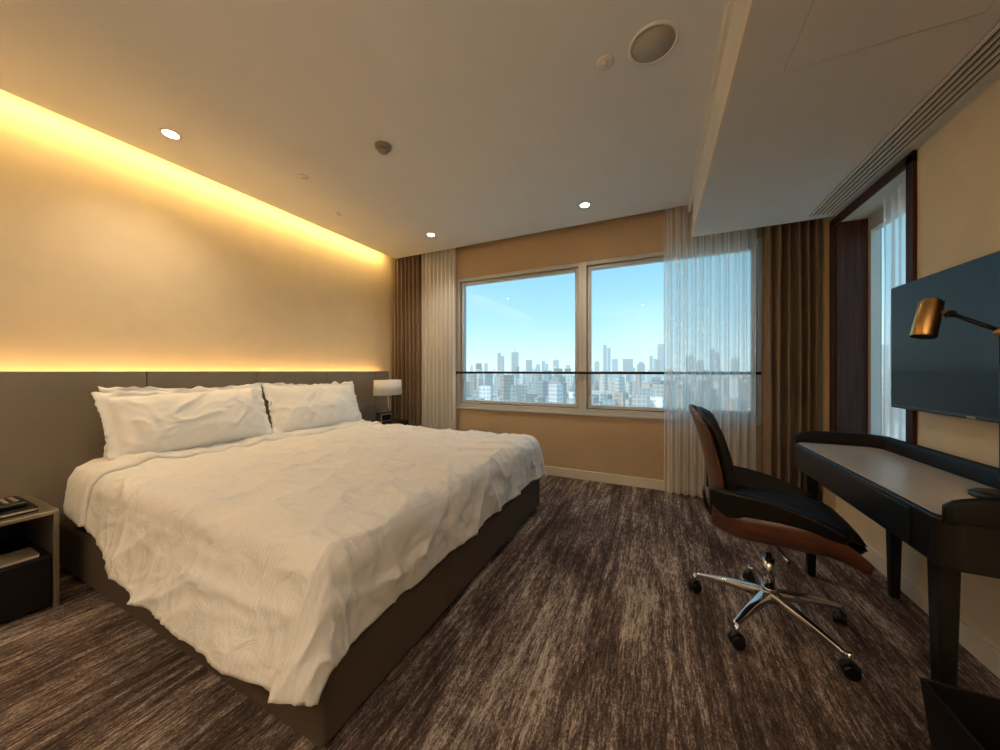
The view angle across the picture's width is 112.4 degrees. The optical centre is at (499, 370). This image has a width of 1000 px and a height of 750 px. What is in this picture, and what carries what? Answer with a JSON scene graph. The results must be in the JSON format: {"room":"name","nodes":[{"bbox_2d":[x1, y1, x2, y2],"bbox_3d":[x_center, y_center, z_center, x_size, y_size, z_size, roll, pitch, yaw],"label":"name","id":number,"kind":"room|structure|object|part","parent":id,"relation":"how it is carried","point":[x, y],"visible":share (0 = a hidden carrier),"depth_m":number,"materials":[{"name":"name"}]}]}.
{"room":"hotel room","nodes":[
{"label":"hotel room","id":0,"kind":"room"},
{"bbox_2d":[0,89,392,410],"bbox_3d":[-2.859,-0.325,2.195,0.200,3.050,6.350,0,0,25],"label":"wall","id":1,"kind":"structure","parent":0,"point":[116,255],"depth_m":2.52,"materials":[{"name":"beige paint"}]},
{"bbox_2d":[0,0,725,258],"bbox_3d":[-1.061,-1.693,1.259,3.550,0.314,5.780,0,0,25],"label":"ceiling","id":2,"kind":"structure","parent":0,"point":[499,119],"depth_m":1.89,"materials":[{"name":"paint"}]},
{"bbox_2d":[159,128,181,139],"bbox_3d":[-2.154,-1.548,2.191,0.110,0.006,0.110,0,0,25],"label":"recessed light","id":3,"kind":"object","parent":2,"relation":"in","point":[169,133],"depth_m":2.18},
{"bbox_2d":[297,174,308,179],"bbox_3d":[-1.574,-1.543,2.675,0.080,0.014,0.080,0,0,25],"label":"cap","id":4,"kind":"object","parent":2,"relation":"attached to","point":[300,176],"visible":1,"depth_m":2.66,"materials":[{"name":"white plastic"}]},
{"bbox_2d":[375,141,390,154],"bbox_3d":[-0.806,-1.528,2.310,0.110,0.045,0.110,0,0,25],"label":"smoke detector","id":5,"kind":"object","parent":2,"relation":"attached to","point":[383,147],"visible":1,"depth_m":2.28,"materials":[{"name":"beige plastic"}]},
{"bbox_2d":[426,233,435,236],"bbox_3d":[-0.786,-1.548,3.814,0.110,0.006,0.110,0,0,25],"label":"recessed light","id":6,"kind":"object","parent":2,"relation":"in","point":[428,234],"depth_m":3.80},
{"bbox_2d":[579,202,590,207],"bbox_3d":[0.792,-1.548,3.129,0.110,0.006,0.110,0,0,25],"label":"recessed light","id":7,"kind":"object","parent":2,"relation":"in","point":[585,204],"depth_m":3.13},
{"bbox_2d":[596,54,613,69],"bbox_3d":[0.527,-1.543,1.680,0.084,0.014,0.084,0,0,25],"label":"ceiling sensor","id":8,"kind":"object","parent":2,"relation":"attached to","point":[605,61],"depth_m":1.67,"materials":[{"name":"white plastic"}]},
{"bbox_2d":[628,20,678,65],"bbox_3d":[0.725,-1.546,1.587,0.220,0.007,0.220,0,0,25],"label":"ceiling speaker","id":9,"kind":"object","parent":2,"relation":"in","point":[652,43],"depth_m":1.58},
{"bbox_2d":[693,0,999,236],"bbox_3d":[0.915,-1.500,0.184,0.940,0.700,5.510,0,0,25],"label":"ceiling bulkhead","id":10,"kind":"object","parent":2,"relation":"attached to","point":[788,140],"visible":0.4,"depth_m":1.38,"materials":[{"name":"paint"}]},
{"bbox_2d":[691,0,756,236],"bbox_3d":[0.484,-1.175,0.386,0.012,0.050,5.510,0,0,25],"label":"trim","id":11,"kind":"structure","parent":10,"relation":"attached to","point":[751,3],"depth_m":1.39,"materials":[{"name":"beige paint"}]},
{"bbox_2d":[783,0,814,71],"bbox_3d":[0.947,-1.149,0.981,0.003,0.001,0.680,0,0,25],"label":"joint","id":12,"kind":"object","parent":10,"relation":"attached to","point":[813,0],"visible":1,"depth_m":1.14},
{"bbox_2d":[783,12,984,72],"bbox_3d":[1.323,-1.149,1.182,0.513,0.001,0.003,0,0,25],"label":"joint","id":13,"kind":"object","parent":10,"relation":"attached to","point":[983,12],"visible":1,"depth_m":1.17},
{"bbox_2d":[809,21,999,216],"bbox_3d":[1.225,-1.144,0.045,0.140,0.012,5.320,0,0,25],"label":"grille","id":14,"kind":"object","parent":10,"relation":"attached to","point":[983,59],"visible":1,"depth_m":1.49,"materials":[{"name":"beige metal"}]},
{"bbox_2d":[0,475,999,749],"bbox_3d":[-0.645,1.250,1.158,5.090,0.100,6.350,0,0,25],"label":"floor","id":15,"kind":"structure","parent":0,"point":[586,629],"depth_m":1.38,"materials":[{"name":"carpet"}]},
{"bbox_2d":[0,495,59,622],"bbox_3d":[-2.578,0.953,1.569,0.480,0.495,0.535,0,0,25],"label":"nightstand","id":16,"kind":"object","parent":15,"relation":"on","point":[29,564],"visible":0.95,"depth_m":1.68,"materials":[{"name":"grey wood"}]},
{"bbox_2d":[0,498,37,519],"bbox_3d":[-2.486,0.691,1.634,0.270,0.025,0.230,0,0,25],"label":"leather folder","id":17,"kind":"object","parent":16,"relation":"on","point":[30,507],"visible":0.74,"depth_m":1.64,"materials":[{"name":"leather"}]},
{"bbox_2d":[0,496,28,511],"bbox_3d":[-2.487,0.647,1.645,0.200,0.058,0.170,0,0,25],"label":"telephone","id":18,"kind":"object","parent":17,"relation":"on","point":[12,502],"visible":1,"depth_m":1.66,"materials":[{"name":"black plastic"}]},
{"bbox_3d":[-2.371,1.055,1.473,0.016,0.240,0.485,0,0,25],"label":"drawer","id":19,"kind":"part","parent":16,"relation":"part of","materials":[{"name":"black wood"}]},
{"bbox_2d":[0,371,388,569],"bbox_3d":[-2.364,0.601,2.810,0.165,1.198,3.784,0,0,25],"label":"headboard","id":20,"kind":"object","parent":15,"relation":"on","point":[51,425],"visible":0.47,"depth_m":2.04,"materials":[{"name":"leather"}]},
{"bbox_3d":[-2.663,0.601,2.048,0.060,1.198,0.707,0,0,25],"label":"panel","id":21,"kind":"part","parent":20,"relation":"part of","materials":[{"name":"leather"}]},
{"bbox_3d":[-2.359,0.601,2.696,0.060,1.198,0.717,0,0,25],"label":"panel","id":22,"kind":"part","parent":20,"relation":"part of","materials":[{"name":"leather"}]},
{"bbox_3d":[-2.058,0.601,3.338,0.060,1.198,0.697,0,0,25],"label":"panel","id":23,"kind":"part","parent":20,"relation":"part of","materials":[{"name":"leather"}]},
{"bbox_3d":[-1.761,0.601,3.972,0.060,1.198,0.697,0,0,25],"label":"panel","id":24,"kind":"part","parent":20,"relation":"part of","materials":[{"name":"leather"}]},
{"bbox_3d":[-1.563,0.601,4.396,0.060,1.198,0.232,0,0,25],"label":"panel","id":25,"kind":"part","parent":20,"relation":"part of","materials":[{"name":"leather"}]},
{"bbox_2d":[60,381,546,746],"bbox_3d":[-1.127,0.648,2.436,2.372,1.104,2.325,0,0,25],"label":"bed","id":26,"kind":"object","parent":15,"relation":"on","point":[299,560],"visible":1,"depth_m":1.49,"materials":[{"name":"fabric"}]},
{"bbox_2d":[97,382,258,456],"bbox_3d":[-2.277,0.353,2.512,0.194,0.514,0.972,0,0,25],"label":"pillow","id":27,"kind":"object","parent":26,"relation":"on","point":[110,400],"depth_m":2.19,"materials":[{"name":"fabric"}]},
{"bbox_2d":[91,383,272,460],"bbox_3d":[-2.171,0.352,2.420,0.315,0.501,0.975,0,0,25],"label":"pillow","id":28,"kind":"object","parent":26,"relation":"on","point":[159,421],"depth_m":2.26,"materials":[{"name":"fabric"}]},
{"bbox_2d":[261,381,362,432],"bbox_3d":[-1.776,0.354,3.284,0.319,0.514,0.970,0,0,25],"label":"pillow","id":29,"kind":"object","parent":26,"relation":"on","point":[292,407],"depth_m":3.09,"materials":[{"name":"fabric"}]},
{"bbox_2d":[369,418,408,424],"bbox_3d":[-1.431,0.907,4.105,0.415,0.585,0.470,0,0,25],"label":"nightstand","id":30,"kind":"object","parent":15,"relation":"on","point":[399,421],"visible":0.11,"depth_m":4.16,"materials":[{"name":"black wood"}]},
{"bbox_2d":[376,411,391,423],"bbox_3d":[-1.355,0.547,3.934,0.067,0.134,0.205,0,0,25],"label":"alarm clock","id":31,"kind":"object","parent":30,"relation":"on","point":[382,417],"visible":0.93,"depth_m":3.89,"materials":[{"name":"black plastic"}]},
{"bbox_3d":[-1.327,0.544,3.921,0.005,0.068,0.145,0,0,25],"label":"glass","id":32,"kind":"part","parent":31,"relation":"part of","materials":[{"name":"black glass"}]},
{"bbox_2d":[373,380,401,420],"bbox_3d":[-1.371,0.362,4.099,0.254,0.504,0.410,0,0,25],"label":"table lamp","id":33,"kind":"object","parent":30,"relation":"on","point":[380,387],"visible":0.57,"depth_m":3.96,"materials":[{"name":"white fabric"}]},
{"bbox_3d":[-1.371,0.200,4.099,0.254,0.180,0.410,0,0,25],"label":"lamp shade","id":34,"kind":"part","parent":33,"relation":"part of","materials":[{"name":"fabric"}]},
{"bbox_3d":[-1.371,0.425,4.099,0.018,0.350,0.018,0,0,25],"label":"stem","id":35,"kind":"part","parent":33,"relation":"part of","materials":[{"name":"silver metal"}]},
{"bbox_2d":[688,404,873,681],"bbox_3d":[1.306,0.689,1.651,0.666,1.022,0.641,0,0,25],"label":"office chair","id":36,"kind":"object","parent":15,"relation":"on","point":[743,503],"visible":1,"depth_m":1.50,"materials":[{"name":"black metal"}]},
{"bbox_2d":[688,578,700,589],"bbox_3d":[1.062,1.166,1.828,0.060,0.060,0.024,0,0,-15],"label":"caster wheel","id":37,"kind":"object","parent":36,"relation":"attached to","point":[693,583],"depth_m":1.81,"materials":[{"name":"black plastic"}]},
{"bbox_2d":[696,406,737,491],"bbox_3d":[1.109,0.440,1.732,0.174,0.504,0.454,0,0,30],"label":"backrest","id":38,"kind":"object","parent":36,"relation":"on","point":[720,472],"depth_m":1.55,"materials":[{"name":"black leather"}]},
{"bbox_3d":[1.180,1.087,1.734,0.290,0.067,0.053,0,0,43],"label":"leg","id":39,"kind":"part","parent":36,"relation":"part of","materials":[{"name":"silver metal"}]},
{"bbox_3d":[1.031,1.127,1.459,0.016,0.045,0.016,0,0,25],"label":"caster stem","id":40,"kind":"part","parent":36,"relation":"part of","materials":[{"name":"silver metal"}]},
{"bbox_2d":[728,630,745,642],"bbox_3d":[1.031,1.166,1.459,0.060,0.060,0.024,0,0,8],"label":"caster wheel","id":41,"kind":"object","parent":36,"relation":"attached to","point":[734,636],"depth_m":1.45,"materials":[{"name":"black plastic"}]},
{"bbox_2d":[744,569,751,580],"bbox_3d":[1.423,1.166,1.912,0.060,0.060,0.024,0,0,-28],"label":"caster wheel","id":42,"kind":"object","parent":36,"relation":"attached to","point":[747,573],"depth_m":1.90,"materials":[{"name":"black plastic"}]},
{"bbox_3d":[1.156,1.087,1.542,0.290,0.067,0.053,0,0,-29],"label":"leg","id":43,"kind":"part","parent":36,"relation":"part of","materials":[{"name":"silver metal"}]},
{"bbox_3d":[1.371,1.087,1.771,0.053,0.067,0.290,0,0,25],"label":"leg","id":44,"kind":"part","parent":36,"relation":"part of","materials":[{"name":"silver metal"}]},
{"bbox_3d":[1.241,0.795,1.488,0.012,0.022,0.193,0,0,21],"label":"tilt lever","id":45,"kind":"part","parent":36,"relation":"part of","materials":[{"name":"silver metal"}]},
{"bbox_2d":[738,486,867,553],"bbox_3d":[1.322,0.686,1.609,0.538,0.122,0.463,0,0,25],"label":"seat cushion","id":46,"kind":"object","parent":36,"relation":"on","point":[798,498],"depth_m":1.49,"materials":[{"name":"black leather"}]},
{"bbox_3d":[1.332,1.087,1.459,0.053,0.067,0.290,0,0,-11],"label":"leg","id":47,"kind":"part","parent":36,"relation":"part of","materials":[{"name":"silver metal"}]},
{"bbox_3d":[1.464,1.087,1.601,0.290,0.067,0.053,0,0,7],"label":"leg","id":48,"kind":"part","parent":36,"relation":"part of","materials":[{"name":"silver metal"}]},
{"bbox_2d":[835,609,843,623],"bbox_3d":[1.615,1.166,1.594,0.024,0.060,0.060,0,0,39],"label":"caster wheel","id":49,"kind":"object","parent":36,"relation":"attached to","point":[839,614],"depth_m":1.58,"materials":[{"name":"black plastic"}]},
{"bbox_3d":[1.372,1.127,1.314,0.016,0.045,0.016,0,0,25],"label":"caster stem","id":50,"kind":"part","parent":36,"relation":"part of","materials":[{"name":"silver metal"}]},
{"bbox_2d":[838,658,861,673],"bbox_3d":[1.372,1.166,1.314,0.060,0.060,0.024,0,0,21],"label":"caster wheel","id":51,"kind":"object","parent":36,"relation":"attached to","point":[847,665],"depth_m":1.30,"materials":[{"name":"black plastic"}]},
{"bbox_2d":[794,431,999,686],"bbox_3d":[1.782,0.784,1.484,0.420,0.831,1.248,0,0,25],"label":"writing desk","id":52,"kind":"object","parent":15,"relation":"on","point":[919,494],"visible":0.96,"depth_m":1.26,"materials":[{"name":"black wood"}]},
{"bbox_3d":[1.829,0.895,1.970,0.054,0.610,0.054,0,0,25],"label":"leg","id":53,"kind":"part","parent":52,"relation":"part of","materials":[{"name":"black wood"}]},
{"bbox_3d":[1.592,0.526,1.562,0.010,0.123,0.940,0,0,25],"label":"drawer","id":54,"kind":"part","parent":52,"relation":"part of","materials":[{"name":"black wood"}]},
{"bbox_3d":[2.093,0.895,1.780,0.054,0.610,0.054,0,0,25],"label":"leg","id":55,"kind":"part","parent":52,"relation":"part of","materials":[{"name":"black wood"}]},
{"bbox_3d":[1.444,0.895,1.090,0.054,0.610,0.054,0,0,25],"label":"leg","id":56,"kind":"part","parent":52,"relation":"part of","materials":[{"name":"black wood"}]},
{"bbox_2d":[909,298,999,497],"bbox_3d":[1.702,0.080,1.212,0.245,0.726,0.219,0,0,25],"label":"desk lamp","id":57,"kind":"object","parent":52,"relation":"on","point":[927,319],"visible":0.99,"depth_m":1.27,"materials":[{"name":"gold metal"}]},
{"bbox_3d":[1.714,-0.175,1.207,0.014,0.091,0.121,0,0,-20],"label":"arm","id":58,"kind":"part","parent":57,"relation":"part of","materials":[{"name":"black plastic"}]},
{"bbox_2d":[920,677,999,749],"bbox_3d":[1.281,1.050,0.802,0.240,0.300,0.300,0,0,25],"label":"waste bin","id":59,"kind":"object","parent":15,"relation":"on","point":[957,718],"visible":1,"depth_m":0.93,"materials":[{"name":"black leather"}]},
{"bbox_2d":[420,206,761,485],"bbox_3d":[0.750,-0.325,3.900,4.890,3.050,0.200,0,0,25],"label":"wall","id":60,"kind":"structure","parent":0,"point":[634,447],"depth_m":3.69,"materials":[{"name":"beige paint"}]},
{"bbox_2d":[457,279,461,405],"bbox_3d":[-0.518,-0.372,4.452,0.045,1.675,0.116,0,0,25],"label":"frame","id":61,"kind":"object","parent":60,"relation":"attached to","point":[459,284],"visible":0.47,"depth_m":4.40,"materials":[{"name":"metal"}]},
{"bbox_2d":[460,263,577,282],"bbox_3d":[0.200,-1.188,4.116,1.540,0.045,0.116,0,0,25],"label":"frame","id":62,"kind":"object","parent":60,"relation":"attached to","point":[573,265],"visible":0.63,"depth_m":4.04,"materials":[{"name":"metal"}]},
{"bbox_2d":[460,403,577,412],"bbox_3d":[0.200,0.443,4.116,1.540,0.045,0.116,0,0,25],"label":"frame","id":63,"kind":"object","parent":60,"relation":"on","point":[519,407],"visible":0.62,"depth_m":4.03,"materials":[{"name":"metal"}]},
{"bbox_2d":[463,402,574,407],"bbox_3d":[0.203,0.416,4.123,1.524,0.008,0.020,0,0,25],"label":"seal","id":64,"kind":"object","parent":63,"relation":"on","point":[463,402],"visible":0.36,"depth_m":4.06,"materials":[{"name":"black rubber"}]},
{"bbox_2d":[462,268,577,407],"bbox_3d":[0.199,-0.372,4.114,1.524,1.569,0.060,0,0,25],"label":"window","id":65,"kind":"structure","parent":60,"relation":"in","point":[568,271],"depth_m":4.07,"materials":[{"name":"metal"}]},
{"bbox_3d":[-0.475,-0.372,4.430,0.035,1.569,0.060,0,0,25],"label":"sash","id":66,"kind":"part","parent":65,"relation":"part of","materials":[{"name":"beige metal"}]},
{"bbox_3d":[0.199,0.395,4.114,1.454,0.035,0.060,0,0,25],"label":"sash","id":67,"kind":"part","parent":65,"relation":"part of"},
{"bbox_3d":[0.873,-0.372,3.798,0.035,1.569,0.060,0,0,25],"label":"sash","id":68,"kind":"part","parent":65,"relation":"part of","materials":[{"name":"beige metal"}]},
{"bbox_2d":[578,262,581,412],"bbox_3d":[0.918,-0.372,3.780,0.045,1.675,0.116,0,0,25],"label":"frame","id":69,"kind":"object","parent":60,"relation":"on","point":[579,263],"visible":0.75,"depth_m":3.73,"materials":[{"name":"metal"}]},
{"bbox_2d":[582,262,586,412],"bbox_3d":[0.958,-0.372,3.761,0.045,1.675,0.116,0,0,25],"label":"frame","id":70,"kind":"object","parent":60,"relation":"on","point":[584,266],"visible":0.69,"depth_m":3.71,"materials":[{"name":"metal"}]},
{"bbox_2d":[587,267,587,408],"bbox_3d":[0.986,-0.372,3.757,0.008,1.585,0.020,0,0,25],"label":"seal","id":71,"kind":"object","parent":60,"relation":"attached to","point":[587,267],"visible":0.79,"depth_m":3.75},
{"bbox_2d":[456,406,760,424],"bbox_3d":[0.907,0.477,3.705,3.320,0.025,0.020,0,0,25],"label":"sill","id":72,"kind":"structure","parent":60,"relation":"attached to","point":[476,408],"depth_m":3.68,"materials":[{"name":"wood"}]},
{"bbox_2d":[456,371,761,374],"bbox_3d":[0.903,0.020,3.695,3.308,0.040,0.039,0,0,25],"label":"guard rail","id":73,"kind":"object","parent":60,"relation":"attached to","point":[457,372],"visible":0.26,"depth_m":3.72,"materials":[{"name":"black metal"}]},
{"bbox_2d":[544,466,705,495],"bbox_3d":[0.592,1.150,3.856,4.640,0.100,0.015,0,0,25],"label":"baseboard","id":74,"kind":"structure","parent":60,"relation":"attached to","point":[655,484],"depth_m":3.56,"materials":[{"name":"beige wood"}]},
{"bbox_2d":[586,238,757,266],"bbox_3d":[1.676,-1.188,3.424,1.540,0.045,0.116,0,0,25],"label":"frame","id":75,"kind":"object","parent":60,"relation":"attached to","point":[661,253],"visible":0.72,"depth_m":3.47,"materials":[{"name":"metal"}]},
{"bbox_2d":[586,409,757,421],"bbox_3d":[1.676,0.443,3.424,1.540,0.045,0.116,0,0,25],"label":"frame","id":76,"kind":"object","parent":60,"relation":"on","point":[596,411],"visible":0.63,"depth_m":3.47,"materials":[{"name":"metal"}]},
{"bbox_2d":[588,408,741,415],"bbox_3d":[1.679,0.416,3.432,1.524,0.008,0.020,0,0,25],"label":"seal","id":77,"kind":"object","parent":76,"relation":"on","point":[588,408],"visible":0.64,"depth_m":3.53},
{"bbox_2d":[588,245,755,415],"bbox_3d":[1.675,-0.372,3.423,1.524,1.569,0.060,0,0,25],"label":"window","id":78,"kind":"structure","parent":60,"relation":"in","point":[589,268],"depth_m":3.58,"materials":[{"name":"metal"}]},
{"bbox_3d":[1.675,0.395,3.423,1.454,0.035,0.060,0,0,25],"label":"sash","id":79,"kind":"part","parent":78,"relation":"part of","materials":[{"name":"beige metal"}]},
{"bbox_3d":[1.675,-1.139,3.423,1.454,0.035,0.060,0,0,25],"label":"sash","id":80,"kind":"part","parent":78,"relation":"part of","materials":[{"name":"beige metal"}]},
{"bbox_3d":[2.349,-0.372,3.107,0.035,1.569,0.060,0,0,25],"label":"sash","id":81,"kind":"part","parent":78,"relation":"part of","materials":[{"name":"beige metal"}]},
{"bbox_2d":[693,0,747,222],"bbox_3d":[0.512,-1.525,0.373,0.050,0.650,5.510,0,0,25],"label":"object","id":82,"kind":"structure","parent":0,"point":[739,7],"depth_m":1.60,"materials":[{"name":"paint"}]},
{"bbox_2d":[688,0,733,212],"bbox_3d":[0.538,-1.515,0.510,0.018,0.070,5.780,0,0,25],"label":"trim","id":83,"kind":"structure","parent":82,"relation":"attached to","point":[729,4],"depth_m":1.75,"materials":[{"name":"beige paint"}]},
{"bbox_2d":[818,79,999,650],"bbox_3d":[1.547,-0.325,0.131,0.250,3.050,5.950,0,0,25],"label":"wall","id":84,"kind":"structure","parent":0,"point":[958,167],"depth_m":1.52,"materials":[{"name":"beige paint"}]},
{"bbox_2d":[829,223,835,431],"bbox_3d":[2.534,-0.247,2.554,0.018,1.765,0.055,0,0,25],"label":"door frame","id":85,"kind":"structure","parent":84,"relation":"attached to","point":[832,231],"depth_m":2.53,"materials":[{"name":"brown wood"}]},
{"bbox_2d":[836,218,867,433],"bbox_3d":[2.617,-0.275,2.474,0.200,1.710,0.020,0,0,25],"label":"reveal","id":86,"kind":"object","parent":84,"relation":"attached to","point":[851,236],"visible":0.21,"depth_m":2.47,"materials":[{"name":"brown wood"}]},
{"bbox_2d":[906,154,916,444],"bbox_3d":[2.163,-0.247,1.761,0.018,1.765,0.055,0,0,25],"label":"door frame","id":87,"kind":"structure","parent":84,"relation":"attached to","point":[911,168],"depth_m":1.75,"materials":[{"name":"brown wood"}]},
{"bbox_2d":[861,539,999,678],"bbox_3d":[1.423,1.150,0.178,0.015,0.100,5.930,0,0,25],"label":"baseboard","id":88,"kind":"structure","parent":84,"relation":"attached to","point":[981,649],"depth_m":1.46,"materials":[{"name":"beige"}]},
{"bbox_2d":[891,250,999,422],"bbox_3d":[1.873,-0.122,1.248,0.108,0.625,1.090,0,0,25],"label":"television","id":89,"kind":"object","parent":84,"relation":"attached to","point":[955,373],"visible":0.99,"depth_m":1.39,"materials":[{"name":"black plastic"}]},
{"bbox_3d":[2.697,-0.373,2.988,0.590,1.675,0.200,0,0,25],"label":"wall","id":90,"kind":"structure","parent":0,"visible":0},
{"bbox_2d":[756,245,756,415],"bbox_3d":[2.373,-0.372,3.107,0.008,1.585,0.020,0,0,25],"label":"seal","id":91,"kind":"object","parent":90,"relation":"attached to","point":[756,245],"visible":0.64,"depth_m":3.10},
{"bbox_2d":[756,238,761,421],"bbox_3d":[2.394,-0.372,3.088,0.045,1.675,0.116,0,0,25],"label":"frame","id":92,"kind":"object","parent":90,"relation":"attached to","point":[759,245],"visible":0.48,"depth_m":3.04,"materials":[{"name":"metal"}]},
{"label":"outside","id":93,"kind":"structure","parent":0,"visible":0},
{"bbox_2d":[466,344,905,440],"bbox_3d":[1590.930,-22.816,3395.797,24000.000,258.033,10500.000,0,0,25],"label":"city skyline","id":94,"kind":"object","parent":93,"point":[638,390],"visible":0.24,"depth_m":592.29},
{"bbox_3d":[-0.645,-1.900,1.158,5.090,0.100,6.350,0,0,25],"label":"ceiling","id":95,"kind":"structure","parent":0,"visible":0},
{"bbox_3d":[0.557,-1.827,3.781,4.600,0.045,0.030,0,0,25],"label":"track","id":96,"kind":"object","parent":95,"relation":"attached to","visible":0},
{"bbox_2d":[392,254,420,425],"bbox_3d":[-1.309,-0.307,4.643,0.476,2.985,0.094,0,0,25],"label":"curtain","id":97,"kind":"object","parent":96,"relation":"hanging from","point":[406,312],"visible":0.73,"depth_m":4.64,"materials":[{"name":"brown fabric"}]},
{"bbox_2d":[421,248,455,429],"bbox_3d":[-0.820,-0.307,4.421,0.564,2.985,0.061,0,0,25],"label":"sheer curtain","id":98,"kind":"object","parent":96,"relation":"hanging from","point":[438,268],"visible":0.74,"depth_m":4.42,"materials":[{"name":"white fabric"}]},
{"bbox_2d":[664,201,755,497],"bbox_3d":[1.938,-0.307,3.122,0.742,2.985,0.070,0,0,25],"label":"sheer curtain","id":99,"kind":"object","parent":96,"relation":"hanging from","point":[744,233],"visible":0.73,"depth_m":3.15,"materials":[{"name":"white fabric"}]},
{"bbox_2d":[761,219,818,500],"bbox_3d":[2.441,-0.307,2.821,0.376,2.985,0.114,0,0,25],"label":"curtain","id":100,"kind":"object","parent":96,"relation":"hanging from","point":[790,251],"visible":0.65,"depth_m":2.82,"materials":[{"name":"brown fabric"}]},
{"bbox_3d":[2.469,-1.490,2.101,0.250,0.720,0.820,0,0,25],"label":"wall","id":101,"kind":"structure","parent":0,"visible":0},
{"bbox_2d":[829,149,916,441],"bbox_3d":[2.448,-0.294,2.111,0.238,1.708,0.930,0,0,25],"label":"window","id":102,"kind":"structure","parent":101,"relation":"in","point":[891,185],"depth_m":2.30,"materials":[{"name":"brown wood"}]},
{"bbox_3d":[2.348,-1.119,2.158,0.018,0.058,0.930,0,0,25],"label":"casing","id":103,"kind":"part","parent":102,"relation":"part of","materials":[{"name":"brown wood"}]},
{"bbox_3d":[2.691,-0.275,2.408,0.050,1.670,0.035,0,0,25],"label":"frame","id":104,"kind":"part","parent":102,"relation":"part of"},
{"bbox_3d":[2.533,-1.060,2.071,0.050,0.100,0.710,0,0,25],"label":"frame","id":105,"kind":"part","parent":102,"relation":"part of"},
{"bbox_3d":[2.376,-0.275,1.967,0.038,1.650,0.382,0,0,25],"label":"sheer panel","id":106,"kind":"part","parent":102,"relation":"part of","materials":[{"name":"white fabric"}]}
]}

